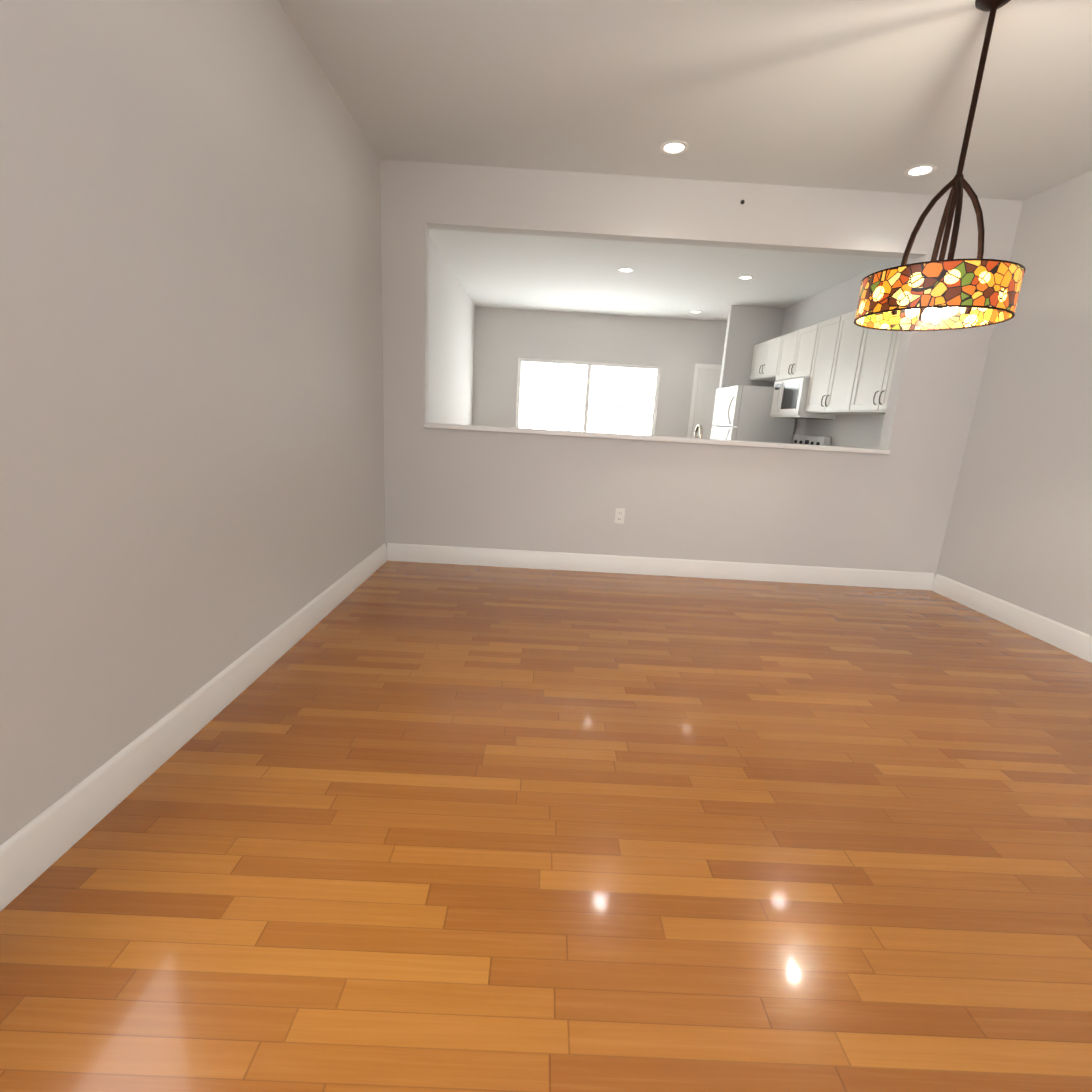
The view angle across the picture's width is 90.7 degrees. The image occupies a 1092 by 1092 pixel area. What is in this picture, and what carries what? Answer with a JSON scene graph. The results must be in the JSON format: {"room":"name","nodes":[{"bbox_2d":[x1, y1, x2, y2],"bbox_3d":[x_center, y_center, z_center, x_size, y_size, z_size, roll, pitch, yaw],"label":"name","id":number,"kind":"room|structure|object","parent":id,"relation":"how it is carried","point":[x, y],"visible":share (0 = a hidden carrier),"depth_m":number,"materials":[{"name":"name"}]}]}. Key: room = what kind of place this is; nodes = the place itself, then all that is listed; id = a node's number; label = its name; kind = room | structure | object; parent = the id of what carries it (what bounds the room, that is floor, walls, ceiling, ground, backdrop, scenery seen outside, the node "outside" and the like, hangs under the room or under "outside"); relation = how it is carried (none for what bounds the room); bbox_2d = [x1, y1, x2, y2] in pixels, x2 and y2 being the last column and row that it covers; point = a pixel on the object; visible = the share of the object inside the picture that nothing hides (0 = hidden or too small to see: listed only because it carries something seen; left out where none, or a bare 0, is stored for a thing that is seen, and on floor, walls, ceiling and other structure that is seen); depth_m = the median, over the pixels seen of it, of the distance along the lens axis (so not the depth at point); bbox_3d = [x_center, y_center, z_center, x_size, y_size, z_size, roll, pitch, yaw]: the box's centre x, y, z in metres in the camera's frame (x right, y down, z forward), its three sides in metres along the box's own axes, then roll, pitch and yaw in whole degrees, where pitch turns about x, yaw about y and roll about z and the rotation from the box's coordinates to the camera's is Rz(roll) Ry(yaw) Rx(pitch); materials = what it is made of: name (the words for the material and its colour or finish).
{"room":"empty dining room","nodes":[
{"label":"empty dining room","id":0,"kind":"room"},
{"bbox_2d":[0,0,474,844],"bbox_3d":[-1.233,-0.512,0.914,0.120,2.740,16.140,3,13,-1],"label":"wall","id":1,"kind":"structure","parent":0,"point":[192,492],"depth_m":1.69,"materials":[{"name":"paint"}]},
{"bbox_2d":[0,543,386,910],"bbox_3d":[-1.238,1.327,-1.164,0.017,0.138,10.960,3,13,-1],"label":"baseboard","id":2,"kind":"structure","parent":1,"relation":"attached to","point":[34,849],"depth_m":1.65,"materials":[{"name":"white wood"}]},
{"bbox_2d":[0,561,1091,1091],"bbox_3d":[0.893,0.989,1.274,4.540,0.100,16.140,3,13,-1],"label":"floor","id":3,"kind":"structure","parent":0,"point":[406,827],"depth_m":1.44,"materials":[{"name":"brown wood"}]},
{"bbox_2d":[710,385,794,443],"bbox_3d":[2.646,-1.240,7.196,0.825,1.660,0.870,3,13,-1],"label":"fridge","id":4,"kind":"object","parent":3,"relation":"on","point":[741,412],"visible":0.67,"depth_m":6.70,"materials":[{"name":"white metal"}]},
{"bbox_2d":[792,434,830,445],"bbox_3d":[2.705,-0.749,6.336,0.715,1.115,0.750,3,13,-1],"label":"stove","id":5,"kind":"object","parent":3,"relation":"on","point":[811,440],"visible":0.12,"depth_m":6.13,"materials":[{"name":"white metal"}]},
{"bbox_3d":[0.679,-0.336,4.541,3.510,0.922,0.626,3,13,-1],"label":"base cabinet","id":6,"kind":"object","parent":3,"relation":"on","visible":0},
{"bbox_2d":[694,424,702,437],"bbox_3d":[1.244,-0.841,4.282,0.129,0.244,0.187,3,13,-1],"label":"faucet","id":7,"kind":"object","parent":6,"relation":"on","point":[698,426],"visible":0.5,"depth_m":4.25,"materials":[{"name":"silver metal"}]},
{"bbox_2d":[472,306,726,436],"bbox_3d":[0.977,-2.262,8.730,4.300,2.740,0.120,3,13,-1],"label":"wall","id":8,"kind":"structure","parent":0,"point":[506,339],"depth_m":8.47,"materials":[{"name":"paint"}]},
{"bbox_2d":[516,358,660,435],"bbox_3d":[0.656,-2.248,8.685,2.340,1.358,0.115,3,13,-1],"label":"kitchen window","id":9,"kind":"structure","parent":8,"relation":"in","point":[586,396],"depth_m":8.69,"materials":[{"name":"white glass"}]},
{"bbox_2d":[687,363,721,438],"bbox_3d":[2.705,-1.825,8.704,0.819,2.100,0.130,3,13,-1],"label":"door","id":10,"kind":"structure","parent":8,"relation":"attached to","point":[706,381],"depth_m":8.61,"materials":[{"name":"white wood"}]},
{"bbox_2d":[277,0,1091,321],"bbox_3d":[1.054,-1.768,0.611,4.540,0.100,16.140,3,13,-1],"label":"ceiling","id":11,"kind":"structure","parent":0,"point":[859,94],"depth_m":2.74,"materials":[{"name":"paint"}]},
{"bbox_2d":[618,268,632,272],"bbox_3d":[0.858,-2.977,5.823,0.168,0.007,0.168,3,13,-1],"label":"recessed light","id":12,"kind":"object","parent":11,"relation":"in","point":[626,270],"visible":0.98,"depth_m":5.81,"materials":[{"name":"white"}]},
{"bbox_2d":[660,140,688,154],"bbox_3d":[0.755,-2.348,3.182,0.168,0.007,0.168,3,13,-1],"label":"recessed light","id":13,"kind":"object","parent":11,"relation":"in","point":[674,147],"visible":0.98,"depth_m":3.18,"materials":[{"name":"white"}]},
{"bbox_2d":[738,275,753,279],"bbox_3d":[2.161,-2.905,5.839,0.168,0.007,0.168,3,13,-1],"label":"recessed light","id":14,"kind":"object","parent":11,"relation":"in","point":[745,277],"visible":0.98,"depth_m":5.84,"materials":[{"name":"white"}]},
{"bbox_2d":[904,164,936,176],"bbox_3d":[2.278,-2.283,3.284,0.168,0.007,0.168,3,13,-1],"label":"recessed light","id":15,"kind":"object","parent":11,"relation":"in","point":[920,170],"visible":1,"depth_m":3.28,"materials":[{"name":"white"}]},
{"bbox_2d":[854,0,1025,330],"bbox_3d":[1.609,-1.469,2.094,0.544,1.111,0.544,3,13,-1],"label":"pendant light","id":16,"kind":"object","parent":11,"relation":"hanging from","point":[941,293],"visible":1,"depth_m":2.05,"materials":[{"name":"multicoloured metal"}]},
{"bbox_2d":[380,159,1022,589],"bbox_3d":[0.975,-1.117,3.966,4.300,2.740,0.120,3,13,-1],"label":"wall","id":17,"kind":"structure","parent":0,"point":[556,493],"depth_m":4.00,"materials":[{"name":"paint"}]},
{"bbox_2d":[614,508,624,523],"bbox_3d":[0.562,-0.229,4.113,0.072,0.116,0.008,3,13,-1],"label":"electrical outlet","id":18,"kind":"object","parent":17,"relation":"attached to","point":[619,514],"visible":1,"depth_m":4.11,"materials":[{"name":"white plastic"}]},
{"bbox_2d":[424,423,889,454],"bbox_3d":[0.821,-0.806,4.041,3.428,0.035,0.190,3,13,-1],"label":"sill ledge","id":19,"kind":"object","parent":17,"relation":"attached to","point":[655,438],"visible":1,"depth_m":3.95,"materials":[{"name":"white"}]},
{"bbox_2d":[387,543,933,589],"bbox_3d":[0.902,0.162,4.201,4.262,0.138,0.017,3,13,-1],"label":"baseboard","id":20,"kind":"structure","parent":17,"relation":"attached to","point":[655,566],"depth_m":4.19,"materials":[{"name":"white wood"}]},
{"bbox_2d":[714,305,784,425],"bbox_3d":[2.763,-1.880,7.577,0.720,2.740,0.100,3,13,-1],"label":"wall","id":21,"kind":"structure","parent":0,"point":[748,328],"depth_m":7.30,"materials":[{"name":"paint"}]},
{"bbox_2d":[774,170,1091,635],"bbox_3d":[3.180,-0.268,0.970,0.120,2.740,16.140,3,13,-1],"label":"wall","id":22,"kind":"structure","parent":0,"point":[1018,532],"depth_m":3.46,"materials":[{"name":"paint"}]},
{"bbox_2d":[750,335,782,381],"bbox_3d":[2.963,-2.386,6.920,0.387,0.470,0.880,3,13,-1],"label":"upper cabinet","id":23,"kind":"object","parent":22,"relation":"attached to","point":[765,359],"visible":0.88,"depth_m":6.89,"materials":[{"name":"white wood"}]},
{"bbox_2d":[776,322,820,380],"bbox_3d":[2.960,-2.144,6.066,0.387,0.540,0.886,3,13,-1],"label":"upper cabinet","id":24,"kind":"object","parent":22,"relation":"attached to","point":[796,354],"visible":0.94,"depth_m":6.01,"materials":[{"name":"white wood"}]},
{"bbox_2d":[770,377,835,419],"bbox_3d":[2.897,-1.661,6.115,0.459,0.419,0.752,3,13,-1],"label":"microwave","id":25,"kind":"object","parent":24,"relation":"attached to","point":[789,398],"visible":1,"depth_m":5.95,"materials":[{"name":"white"}]},
{"bbox_2d":[805,311,872,414],"bbox_3d":[2.949,-1.758,5.249,0.387,0.910,0.876,3,13,-1],"label":"upper cabinet","id":26,"kind":"object","parent":22,"relation":"attached to","point":[835,362],"visible":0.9,"depth_m":5.21,"materials":[{"name":"white wood"}]},
{"bbox_2d":[849,328,900,413],"bbox_3d":[2.949,-1.552,4.393,0.387,0.910,0.876,3,13,-1],"label":"upper cabinet","id":27,"kind":"object","parent":22,"relation":"attached to","point":[875,367],"visible":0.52,"depth_m":4.58,"materials":[{"name":"white wood"}]},
{"bbox_2d":[931,574,1091,662],"bbox_3d":[3.035,1.563,-1.109,0.017,0.138,10.960,3,13,-1],"label":"baseboard","id":28,"kind":"structure","parent":22,"relation":"attached to","point":[1075,642],"depth_m":3.45,"materials":[{"name":"white wood"}]}
]}

